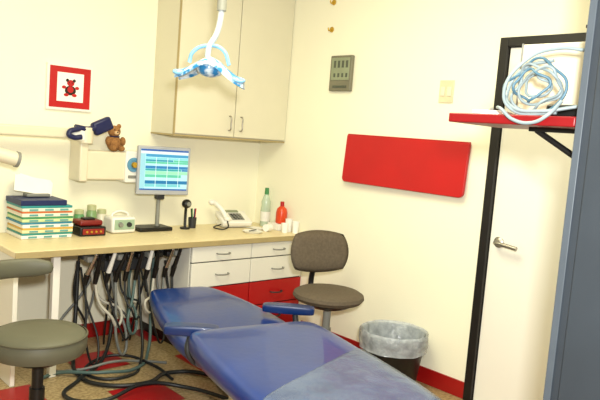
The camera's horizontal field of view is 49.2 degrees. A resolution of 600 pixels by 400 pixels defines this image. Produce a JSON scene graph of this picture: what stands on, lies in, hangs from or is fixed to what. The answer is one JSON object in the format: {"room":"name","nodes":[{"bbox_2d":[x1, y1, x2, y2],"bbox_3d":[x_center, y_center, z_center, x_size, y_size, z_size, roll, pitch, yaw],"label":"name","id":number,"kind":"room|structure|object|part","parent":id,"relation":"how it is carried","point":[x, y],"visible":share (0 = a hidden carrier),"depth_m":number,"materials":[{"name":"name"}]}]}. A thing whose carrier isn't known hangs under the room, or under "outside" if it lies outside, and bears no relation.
{"room":"dental clinic","nodes":[
{"label":"dental clinic","id":0,"kind":"room"},
{"bbox_2d":[0,0,259,329],"bbox_3d":[-2.001,-0.435,3.720,4.700,2.750,0.100,-1,8,-43],"label":"wall","id":1,"kind":"structure","parent":0,"point":[116,39],"depth_m":4.27,"materials":[{"name":"paint"}]},
{"bbox_2d":[0,124,136,182],"bbox_3d":[-1.535,-0.270,3.766,0.440,0.355,1.556,9,7,41],"label":"dental x-ray machine","id":2,"kind":"object","parent":1,"relation":"attached to","point":[85,164],"visible":0.84,"depth_m":4.11,"materials":[{"name":"beige plastic"}]},
{"bbox_3d":[-1.742,-0.403,3.692,1.120,0.062,0.060,-1,8,-43],"label":"arm","id":3,"kind":"part","parent":2,"relation":"part of","materials":[{"name":"beige plastic"}]},
{"bbox_3d":[-1.397,-0.257,4.134,0.055,0.270,0.159,-1,8,-43],"label":"bracket post","id":4,"kind":"part","parent":2,"relation":"part of","materials":[{"name":"beige plastic"}]},
{"bbox_2d":[66,117,113,139],"bbox_3d":[-1.303,-0.446,4.061,0.071,0.158,0.321,9,7,41],"label":"switch","id":5,"kind":"object","parent":2,"relation":"attached to","point":[103,125],"visible":0.98,"depth_m":4.08,"materials":[{"name":"plastic"}]},
{"bbox_2d":[105,124,125,150],"bbox_3d":[-1.201,-0.406,4.270,0.136,0.183,0.118,-1,8,-43],"label":"teddy bear","id":6,"kind":"object","parent":2,"relation":"on","point":[114,143],"visible":0.94,"depth_m":4.25},
{"bbox_3d":[-1.240,-0.384,4.239,0.036,0.060,0.050,-1,8,-43],"label":"arm","id":7,"kind":"part","parent":6,"relation":"part of","materials":[{"name":"fur"}]},
{"bbox_3d":[-1.212,-0.336,4.239,0.038,0.038,0.070,-1,8,-43],"label":"leg","id":8,"kind":"part","parent":6,"relation":"part of","materials":[{"name":"fur"}]},
{"bbox_3d":[-1.168,-0.337,4.280,0.038,0.038,0.070,-1,8,-43],"label":"leg","id":9,"kind":"part","parent":6,"relation":"part of","materials":[{"name":"fur"}]},
{"bbox_3d":[-1.167,-0.385,4.307,0.036,0.060,0.050,-1,8,-43],"label":"arm","id":10,"kind":"part","parent":6,"relation":"part of","materials":[{"name":"fur"}]},
{"bbox_2d":[45,62,92,111],"bbox_3d":[-1.444,-0.704,4.106,0.294,0.285,0.026,-1,8,-43],"label":"framed picture","id":11,"kind":"object","parent":1,"relation":"attached to","point":[68,87],"visible":1,"depth_m":4.09,"materials":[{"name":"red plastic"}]},
{"bbox_2d":[80,317,134,337],"bbox_3d":[-2.224,0.888,3.662,2.870,0.099,0.012,-1,8,-43],"label":"baseboard","id":12,"kind":"structure","parent":1,"relation":"attached to","point":[99,325],"depth_m":4.46,"materials":[{"name":"red plastic"}]},
{"bbox_2d":[151,0,294,142],"bbox_3d":[-0.521,-0.994,4.703,0.982,1.102,0.335,-1,8,-43],"label":"upper cabinet","id":13,"kind":"object","parent":1,"relation":"attached to","point":[256,35],"visible":0.99,"depth_m":4.55,"materials":[{"name":"laminate"}]},
{"bbox_3d":[-0.615,-0.982,4.447,0.482,1.080,0.019,-1,8,-43],"label":"door panel","id":14,"kind":"part","parent":13,"relation":"part of","materials":[{"name":"laminate"}]},
{"bbox_3d":[-0.257,-0.986,4.780,0.480,1.080,0.019,-1,8,-43],"label":"door panel","id":15,"kind":"part","parent":13,"relation":"part of","materials":[{"name":"laminate"}]},
{"bbox_2d":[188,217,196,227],"bbox_3d":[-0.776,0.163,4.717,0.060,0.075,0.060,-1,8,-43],"label":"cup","id":16,"kind":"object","parent":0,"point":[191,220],"depth_m":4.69,"materials":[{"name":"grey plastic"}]},
{"bbox_2d":[0,329,462,399],"bbox_3d":[-0.351,1.282,1.970,4.700,0.060,5.300,-1,8,-43],"label":"floor","id":17,"kind":"structure","parent":0,"point":[54,386],"depth_m":3.77,"materials":[{"name":"plastic"}]},
{"bbox_2d":[0,258,87,399],"bbox_3d":[-1.161,0.700,2.809,0.585,0.803,0.606,-1,8,-43],"label":"stool","id":18,"kind":"object","parent":17,"relation":"on","point":[36,345],"visible":1,"depth_m":2.75,"materials":[{"name":"grey leather"}]},
{"bbox_3d":[-1.133,0.840,2.819,0.048,0.350,0.048,-1,8,-43],"label":"gas post","id":19,"kind":"part","parent":18,"relation":"part of","materials":[{"name":"black plastic"}]},
{"bbox_3d":[-1.120,0.671,2.803,0.260,0.030,0.260,-1,8,-43],"label":"seat plate","id":20,"kind":"part","parent":18,"relation":"part of","materials":[{"name":"black plastic"}]},
{"bbox_2d":[0,319,87,366],"bbox_3d":[-1.114,0.603,2.796,0.398,0.108,0.398,-1,8,-43],"label":"seat cushion","id":21,"kind":"object","parent":18,"relation":"on","point":[32,342],"depth_m":2.68,"materials":[{"name":"grey leather"}]},
{"bbox_2d":[43,257,228,399],"bbox_3d":[-0.967,0.731,3.629,0.988,0.632,1.183,-1,8,-43],"label":"hose","id":22,"kind":"object","parent":17,"relation":"on","point":[77,371],"visible":0.81,"depth_m":3.82,"materials":[{"name":"black rubber"}]},
{"bbox_2d":[0,222,300,386],"bbox_3d":[-0.945,0.596,4.367,2.088,0.742,0.643,-1,8,-43],"label":"desk","id":23,"kind":"object","parent":17,"relation":"on","point":[257,269],"depth_m":4.31,"materials":[{"name":"laminate"}]},
{"bbox_3d":[-1.716,0.619,3.696,0.025,0.706,0.576,-1,8,-43],"label":"panel","id":24,"kind":"part","parent":23,"relation":"part of","materials":[{"name":"white laminate"}]},
{"bbox_2d":[6,195,72,239],"bbox_3d":[-1.567,0.099,3.939,0.314,0.226,0.252,-1,8,-43],"label":"binders","id":25,"kind":"object","parent":23,"relation":"on","point":[28,217],"visible":0.99,"depth_m":3.85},
{"bbox_2d":[14,173,52,196],"bbox_3d":[-1.604,-0.083,3.962,0.256,0.152,0.096,-1,8,-43],"label":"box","id":26,"kind":"object","parent":25,"relation":"on","point":[35,187],"visible":0.9,"depth_m":3.95,"materials":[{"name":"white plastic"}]},
{"bbox_3d":[-1.381,0.647,3.671,0.040,0.706,0.040,-1,8,-43],"label":"support leg","id":27,"kind":"part","parent":23,"relation":"part of","materials":[{"name":"white plastic"}]},
{"bbox_2d":[73,209,83,223],"bbox_3d":[-1.421,0.129,4.206,0.066,0.140,0.066,-1,8,-43],"label":"jar","id":28,"kind":"object","parent":23,"relation":"on","point":[78,213],"visible":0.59,"depth_m":4.18,"materials":[{"name":"green glass"}]},
{"bbox_3d":[-1.417,0.074,4.200,0.058,0.028,0.058,-1,8,-43],"label":"lid","id":29,"kind":"part","parent":28,"relation":"part of","materials":[{"name":"plastic"}]},
{"bbox_2d":[72,217,105,236],"bbox_3d":[-1.324,0.163,4.102,0.170,0.106,0.162,-1,8,-43],"label":"amalgamator","id":30,"kind":"object","parent":23,"relation":"on","point":[83,226],"visible":0.97,"depth_m":4.06,"materials":[{"name":"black plastic"}]},
{"bbox_3d":[-1.331,0.116,4.109,0.070,0.015,0.060,-1,8,-43],"label":"lid knob","id":31,"kind":"part","parent":30,"relation":"part of","materials":[{"name":"black plastic"}]},
{"bbox_3d":[-1.277,0.196,4.052,0.140,0.035,0.004,-1,8,-43],"label":"panel","id":32,"kind":"part","parent":30,"relation":"part of","materials":[{"name":"red plastic"}]},
{"bbox_2d":[86,204,96,218],"bbox_3d":[-1.355,0.115,4.252,0.066,0.170,0.066,-1,8,-43],"label":"jar","id":33,"kind":"object","parent":23,"relation":"on","point":[91,208],"visible":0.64,"depth_m":4.22,"materials":[{"name":"green glass"}]},
{"bbox_3d":[-1.349,0.047,4.245,0.058,0.034,0.058,-1,8,-43],"label":"lid","id":34,"kind":"part","parent":33,"relation":"part of","materials":[{"name":"plastic"}]},
{"bbox_2d":[97,209,105,225],"bbox_3d":[-1.305,0.129,4.301,0.066,0.140,0.066,-1,8,-43],"label":"jar","id":35,"kind":"object","parent":23,"relation":"on","point":[101,213],"visible":0.59,"depth_m":4.27,"materials":[{"name":"white glass"}]},
{"bbox_3d":[-1.300,0.074,4.295,0.058,0.028,0.058,-1,8,-43],"label":"lid","id":36,"kind":"part","parent":35,"relation":"part of","materials":[{"name":"plastic"}]},
{"bbox_2d":[104,210,135,232],"bbox_3d":[-1.171,0.137,4.275,0.170,0.145,0.151,-1,8,-43],"label":"ultrasonic scaler","id":37,"kind":"object","parent":23,"relation":"on","point":[113,223],"visible":1,"depth_m":4.23,"materials":[{"name":"white plastic"}]},
{"bbox_3d":[-1.174,0.087,4.277,0.132,0.046,0.014,-1,8,-43],"label":"handle","id":38,"kind":"part","parent":37,"relation":"part of","materials":[{"name":"white plastic"}]},
{"bbox_2d":[73,248,181,365],"bbox_3d":[-1.096,0.624,4.123,0.715,0.697,0.415,-1,8,-43],"label":"hoses","id":39,"kind":"object","parent":23,"relation":"hanging from","point":[108,263],"visible":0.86,"depth_m":3.98,"materials":[{"name":"grey plastic"}]},
{"bbox_3d":[-1.032,0.317,3.995,0.640,0.045,0.060,-1,8,-43],"label":"rail","id":40,"kind":"part","parent":39,"relation":"part of","materials":[{"name":"grey plastic"}]},
{"bbox_2d":[135,145,190,231],"bbox_3d":[-0.964,-0.080,4.468,0.367,0.574,0.187,-1,8,-43],"label":"computer monitor","id":41,"kind":"object","parent":23,"relation":"on","point":[161,171],"visible":0.97,"depth_m":4.41,"materials":[{"name":"grey plastic"}]},
{"bbox_3d":[-0.923,-0.197,4.422,0.370,0.325,0.030,1,7,-33],"label":"casing","id":42,"kind":"part","parent":41,"relation":"part of","materials":[{"name":"silver metal"}]},
{"bbox_3d":[-0.561,0.570,4.764,0.981,0.637,0.576,-1,8,-43],"label":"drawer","id":43,"kind":"part","parent":23,"relation":"part of","materials":[{"name":"white laminate"}]},
{"bbox_2d":[180,199,191,229],"bbox_3d":[-0.807,0.100,4.632,0.072,0.212,0.076,-1,8,-43],"label":"webcam","id":44,"kind":"object","parent":23,"relation":"on","point":[186,203],"visible":1,"depth_m":4.62,"materials":[{"name":"black plastic"}]},
{"bbox_2d":[188,208,196,227],"bbox_3d":[-0.773,0.130,4.714,0.062,0.141,0.060,-1,8,-43],"label":"pen holder","id":45,"kind":"object","parent":23,"relation":"on","point":[191,220],"visible":0.95,"depth_m":4.70,"materials":[{"name":"grey plastic"}]},
{"bbox_3d":[-0.529,0.488,4.367,0.480,0.162,0.020,-1,8,-43],"label":"drawer","id":46,"kind":"part","parent":23,"relation":"part of","materials":[{"name":"white laminate"}]},
{"bbox_3d":[-0.518,0.350,4.353,0.480,0.100,0.020,-1,8,-43],"label":"drawer","id":47,"kind":"part","parent":23,"relation":"part of","materials":[{"name":"white laminate"}]},
{"bbox_3d":[-0.542,0.657,4.383,0.480,0.162,0.020,-1,8,-43],"label":"drawer","id":48,"kind":"part","parent":23,"relation":"part of","materials":[{"name":"red laminate"}]},
{"bbox_2d":[209,199,251,229],"bbox_3d":[-0.518,0.103,4.869,0.356,0.199,0.237,-1,8,-43],"label":"desk telephone","id":49,"kind":"object","parent":23,"relation":"on","point":[226,218],"visible":1,"depth_m":4.86,"materials":[{"name":"white plastic"}]},
{"bbox_3d":[-0.565,0.178,4.765,0.120,0.061,0.145,7,6,22],"label":"coil cord","id":50,"kind":"part","parent":49,"relation":"part of","materials":[{"name":"black plastic"}]},
{"bbox_2d":[242,229,262,233],"bbox_3d":[-0.341,0.225,4.720,0.150,0.019,0.150,-1,8,-43],"label":"tray","id":51,"kind":"object","parent":23,"relation":"on","point":[250,231],"visible":1,"depth_m":4.72,"materials":[{"name":"white plastic"}]},
{"bbox_2d":[246,226,262,229],"bbox_3d":[-0.325,0.210,4.937,0.131,0.005,0.167,-1,8,-43],"label":"loose papers","id":52,"kind":"object","parent":23,"relation":"on","point":[252,227],"visible":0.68,"depth_m":4.92,"materials":[{"name":"white paper"}]},
{"bbox_2d":[260,188,270,225],"bbox_3d":[-0.266,0.053,5.091,0.078,0.300,0.078,-1,8,-43],"label":"mouthwash bottle","id":53,"kind":"object","parent":23,"relation":"on","point":[265,208],"visible":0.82,"depth_m":5.07,"materials":[{"name":"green plastic"}]},
{"bbox_2d":[263,224,272,231],"bbox_3d":[-0.237,0.204,4.826,0.054,0.054,0.060,8,6,30],"label":"roll","id":54,"kind":"object","parent":23,"relation":"on","point":[267,227],"visible":1,"depth_m":4.80,"materials":[{"name":"paper"}]},
{"bbox_3d":[-0.160,0.346,4.686,0.482,0.100,0.020,-1,8,-43],"label":"drawer","id":55,"kind":"part","parent":23,"relation":"part of","materials":[{"name":"white laminate"}]},
{"bbox_3d":[-0.184,0.652,4.716,0.482,0.162,0.020,-1,8,-43],"label":"drawer","id":56,"kind":"part","parent":23,"relation":"part of","materials":[{"name":"red laminate"}]},
{"bbox_2d":[268,222,281,230],"bbox_3d":[-0.168,0.197,4.973,0.100,0.050,0.130,-1,8,-43],"label":"box","id":57,"kind":"object","parent":23,"relation":"on","point":[276,226],"visible":0.49,"depth_m":4.92,"materials":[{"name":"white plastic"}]},
{"bbox_3d":[-0.171,0.484,4.700,0.482,0.162,0.020,-1,8,-43],"label":"drawer","id":58,"kind":"part","parent":23,"relation":"part of","materials":[{"name":"white laminate"}]},
{"bbox_3d":[-0.198,0.826,4.734,0.482,0.172,0.020,-1,8,-43],"label":"drawer","id":59,"kind":"part","parent":23,"relation":"part of","materials":[{"name":"red laminate"}]},
{"bbox_2d":[275,201,286,223],"bbox_3d":[-0.138,0.092,4.955,0.086,0.164,0.086,-1,8,-43],"label":"bottle","id":60,"kind":"object","parent":23,"relation":"on","point":[281,213],"visible":0.94,"depth_m":4.92,"materials":[{"name":"red plastic"}]},
{"bbox_2d":[281,223,288,232],"bbox_3d":[-0.112,0.206,4.833,0.056,0.070,0.056,-1,8,-43],"label":"paper cup","id":61,"kind":"object","parent":23,"relation":"on","point":[284,226],"visible":1,"depth_m":4.82,"materials":[{"name":"white paper"}]},
{"bbox_2d":[286,219,292,231],"bbox_3d":[-0.084,0.190,4.898,0.056,0.095,0.056,-1,8,-43],"label":"paper cup","id":62,"kind":"object","parent":23,"relation":"on","point":[289,221],"visible":0.8,"depth_m":4.88,"materials":[{"name":"white paper"}]},
{"bbox_2d":[292,221,299,233],"bbox_3d":[-0.034,0.203,4.851,0.056,0.085,0.056,-1,8,-43],"label":"paper cup","id":63,"kind":"object","parent":23,"relation":"on","point":[295,224],"visible":0.98,"depth_m":4.83,"materials":[{"name":"white paper"}]},
{"bbox_2d":[150,286,437,399],"bbox_3d":[-0.152,0.882,2.923,0.862,0.578,2.359,2,6,-23],"label":"chair","id":64,"kind":"object","parent":17,"relation":"on","point":[246,350],"visible":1,"depth_m":2.73,"materials":[{"name":"blue leather"}]},
{"bbox_3d":[-0.490,0.586,2.962,0.249,0.048,0.082,4,6,-7],"label":"armrest","id":65,"kind":"part","parent":64,"relation":"part of","materials":[{"name":"blue leather"}]},
{"bbox_3d":[-0.408,0.694,3.008,0.264,0.192,0.059,1,6,-30],"label":"arm post","id":66,"kind":"part","parent":64,"relation":"part of","materials":[{"name":"grey plastic"}]},
{"bbox_3d":[-0.445,0.647,3.475,0.637,0.142,1.045,1,7,-32],"label":"backrest","id":67,"kind":"part","parent":64,"relation":"part of","materials":[{"name":"blue leather"}]},
{"bbox_3d":[-0.061,0.579,3.484,0.279,0.048,0.078,5,6,0],"label":"armrest","id":68,"kind":"part","parent":64,"relation":"part of","materials":[{"name":"blue plastic"}]},
{"bbox_3d":[0.101,0.726,2.497,0.689,0.145,1.339,1,6,-31],"label":"seat and leg rest","id":69,"kind":"part","parent":64,"relation":"part of","materials":[{"name":"blue leather"}]},
{"bbox_2d":[291,230,363,330],"bbox_3d":[0.165,0.647,4.053,0.465,0.874,0.483,-1,8,-43],"label":"stool","id":70,"kind":"object","parent":17,"relation":"on","point":[312,251],"visible":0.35,"depth_m":4.10,"materials":[{"name":"brown fabric"}]},
{"bbox_2d":[291,230,348,271],"bbox_3d":[0.119,0.326,4.165,0.410,0.266,0.077,2,6,-25],"label":"cushion","id":71,"kind":"object","parent":70,"relation":"on","point":[311,250],"depth_m":4.15,"materials":[{"name":"brown fabric"}]},
{"bbox_3d":[0.157,0.817,4.045,0.048,0.360,0.048,-1,8,-43],"label":"gas post","id":72,"kind":"part","parent":70,"relation":"part of","materials":[{"name":"grey plastic"}]},
{"bbox_2d":[293,283,363,308],"bbox_3d":[0.175,0.590,4.023,0.440,0.072,0.440,-1,8,-43],"label":"seat cushion","id":73,"kind":"object","parent":70,"relation":"on","point":[317,295],"depth_m":3.90,"materials":[{"name":"brown fabric"}]},
{"bbox_2d":[359,320,428,382],"bbox_3d":[0.553,0.951,3.955,0.419,0.350,0.418,-1,8,-43],"label":"basket","id":74,"kind":"object","parent":17,"relation":"on","point":[401,346],"visible":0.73,"depth_m":3.82,"materials":[{"name":"black plastic"}]},
{"bbox_2d":[543,0,599,399],"bbox_3d":[1.097,0.359,1.698,0.534,2.049,0.675,-1,8,-43],"label":"tall cabinet","id":75,"kind":"object","parent":17,"relation":"on","point":[573,363],"visible":1,"depth_m":1.70,"materials":[{"name":"metal"}]},
{"bbox_2d":[449,113,575,158],"bbox_3d":[0.692,-0.142,1.975,0.300,0.208,0.397,-1,8,-43],"label":"shelf","id":76,"kind":"object","parent":75,"relation":"attached to","point":[551,124],"visible":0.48,"depth_m":1.89,"materials":[{"name":"red plastic"}]},
{"bbox_2d":[472,107,514,114],"bbox_3d":[0.601,-0.272,2.026,0.100,0.020,0.132,8,6,29],"label":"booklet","id":77,"kind":"object","parent":76,"relation":"on","point":[490,111],"visible":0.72,"depth_m":1.97,"materials":[{"name":"white paper"}]},
{"bbox_2d":[496,46,584,124],"bbox_3d":[0.667,-0.320,1.834,0.119,0.225,0.229,-1,8,-43],"label":"cable coil","id":78,"kind":"object","parent":76,"relation":"on","point":[561,94],"visible":0.99,"depth_m":1.84,"materials":[{"name":"white plastic"}]},
{"bbox_2d":[515,25,586,116],"bbox_3d":[0.761,-0.385,1.959,0.165,0.284,0.293,-1,8,-43],"label":"box","id":79,"kind":"object","parent":76,"relation":"on","point":[569,62],"visible":0.3,"depth_m":2.01,"materials":[{"name":"white plastic"}]},
{"bbox_3d":[0.707,-0.381,2.108,0.012,0.239,0.005,-1,8,-43],"label":"panel frame","id":80,"kind":"part","parent":79,"relation":"part of","materials":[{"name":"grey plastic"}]},
{"bbox_3d":[0.751,-0.199,1.885,0.025,0.012,0.187,-1,8,-43],"label":"bracket arm","id":81,"kind":"part","parent":76,"relation":"part of","materials":[{"name":"black plastic"}]},
{"bbox_3d":[0.914,0.363,1.512,0.014,1.950,0.610,-1,8,-43],"label":"door","id":82,"kind":"part","parent":75,"relation":"part of","materials":[{"name":"blue metal"}]},
{"bbox_2d":[254,0,514,381],"bbox_3d":[0.431,-0.319,4.485,0.100,2.750,2.110,-1,8,-43],"label":"wall","id":83,"kind":"structure","parent":0,"point":[412,257],"depth_m":4.23,"materials":[{"name":"paint"}]},
{"bbox_2d":[329,55,354,90],"bbox_3d":[0.285,-0.876,4.533,0.035,0.245,0.205,-1,8,-43],"label":"control panel","id":84,"kind":"object","parent":83,"relation":"attached to","point":[342,66],"visible":1,"depth_m":4.51,"materials":[{"name":"grey plastic"}]},
{"bbox_2d":[301,320,463,398],"bbox_3d":[0.485,1.033,4.362,0.012,0.099,1.418,-1,8,-43],"label":"baseboard","id":85,"kind":"structure","parent":83,"relation":"attached to","point":[453,386],"depth_m":3.98,"materials":[{"name":"red plastic"}]},
{"bbox_2d":[342,135,470,197],"bbox_3d":[0.640,-0.229,4.151,0.042,0.320,0.970,-1,8,-43],"label":"panel","id":86,"kind":"object","parent":83,"relation":"attached to","point":[424,166],"visible":1,"depth_m":4.09,"materials":[{"name":"red paint"}]},
{"bbox_2d":[348,134,470,143],"bbox_3d":[0.662,-0.388,4.144,0.023,0.014,0.960,-1,8,-43],"label":"rail","id":87,"kind":"object","parent":86,"relation":"attached to","point":[348,134],"visible":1,"depth_m":4.08,"materials":[{"name":"white paint"}]},
{"bbox_2d":[438,80,454,102],"bbox_3d":[0.875,-0.649,3.919,0.013,0.135,0.100,-1,8,-43],"label":"switch plate","id":88,"kind":"object","parent":83,"relation":"attached to","point":[446,91],"visible":1,"depth_m":3.92,"materials":[{"name":"beige plastic"}]},
{"bbox_2d":[463,37,511,399],"bbox_3d":[1.095,0.137,3.763,0.120,2.089,0.050,-1,8,-43],"label":"door frame","id":89,"kind":"structure","parent":83,"relation":"attached to","point":[504,53],"depth_m":3.72,"materials":[{"name":"black paint"}]},
{"bbox_2d":[511,0,589,46],"bbox_3d":[1.526,-1.144,3.297,0.100,0.710,0.890,-1,8,-43],"label":"wall","id":90,"kind":"structure","parent":0,"point":[530,17],"depth_m":3.45,"materials":[{"name":"paint"}]},
{"bbox_2d":[508,32,585,47],"bbox_3d":[1.492,-0.816,3.323,0.120,0.050,0.890,-1,8,-43],"label":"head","id":91,"kind":"object","parent":90,"relation":"attached to","point":[514,42],"visible":0.67,"depth_m":3.44},
{"bbox_3d":[-0.131,-1.516,1.696,4.700,0.080,5.300,-1,8,-43],"label":"ceiling","id":92,"kind":"structure","parent":0,"visible":0},
{"bbox_2d":[172,0,244,89],"bbox_3d":[-0.389,-1.079,3.054,0.340,1.088,0.229,4,6,-5],"label":"light","id":93,"kind":"object","parent":92,"relation":"hanging from","point":[210,67],"visible":1,"depth_m":3.06,"materials":[{"name":"white plastic"}]},
{"bbox_3d":[-0.559,-0.595,3.041,0.077,0.031,0.045,9,7,40],"label":"handle","id":94,"kind":"part","parent":93,"relation":"part of","materials":[{"name":"blue plastic"}]},
{"bbox_3d":[-0.294,-0.561,3.042,0.086,0.036,0.047,1,7,-36],"label":"handle","id":95,"kind":"part","parent":93,"relation":"part of","materials":[{"name":"blue plastic"}]},
{"bbox_3d":[2.491,0.060,2.275,0.100,2.750,2.200,-1,8,-43],"label":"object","id":96,"kind":"object","parent":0,"visible":0},
{"bbox_3d":[1.731,0.254,3.081,0.120,2.089,0.050,-1,8,-43],"label":"door frame","id":97,"kind":"structure","parent":96,"relation":"attached to","visible":0},
{"bbox_2d":[473,47,573,399],"bbox_3d":[1.400,0.218,3.414,0.040,2.026,0.882,-1,8,-43],"label":"door","id":98,"kind":"structure","parent":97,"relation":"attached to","point":[532,182],"depth_m":3.58,"materials":[{"name":"paint"}]},
{"bbox_2d":[494,237,503,247],"bbox_3d":[1.104,0.238,3.669,0.045,0.062,0.062,-1,8,-43],"label":"rose","id":99,"kind":"object","parent":98,"relation":"attached to","point":[499,239],"visible":0.56,"depth_m":3.67,"materials":[{"name":"metal"}]},
{"bbox_2d":[493,240,517,250],"bbox_3d":[1.127,0.252,3.603,0.038,0.036,0.148,-1,8,-43],"label":"lever","id":100,"kind":"object","parent":99,"relation":"attached to","point":[495,242],"visible":1,"depth_m":3.58,"materials":[{"name":"metal"}]}
]}

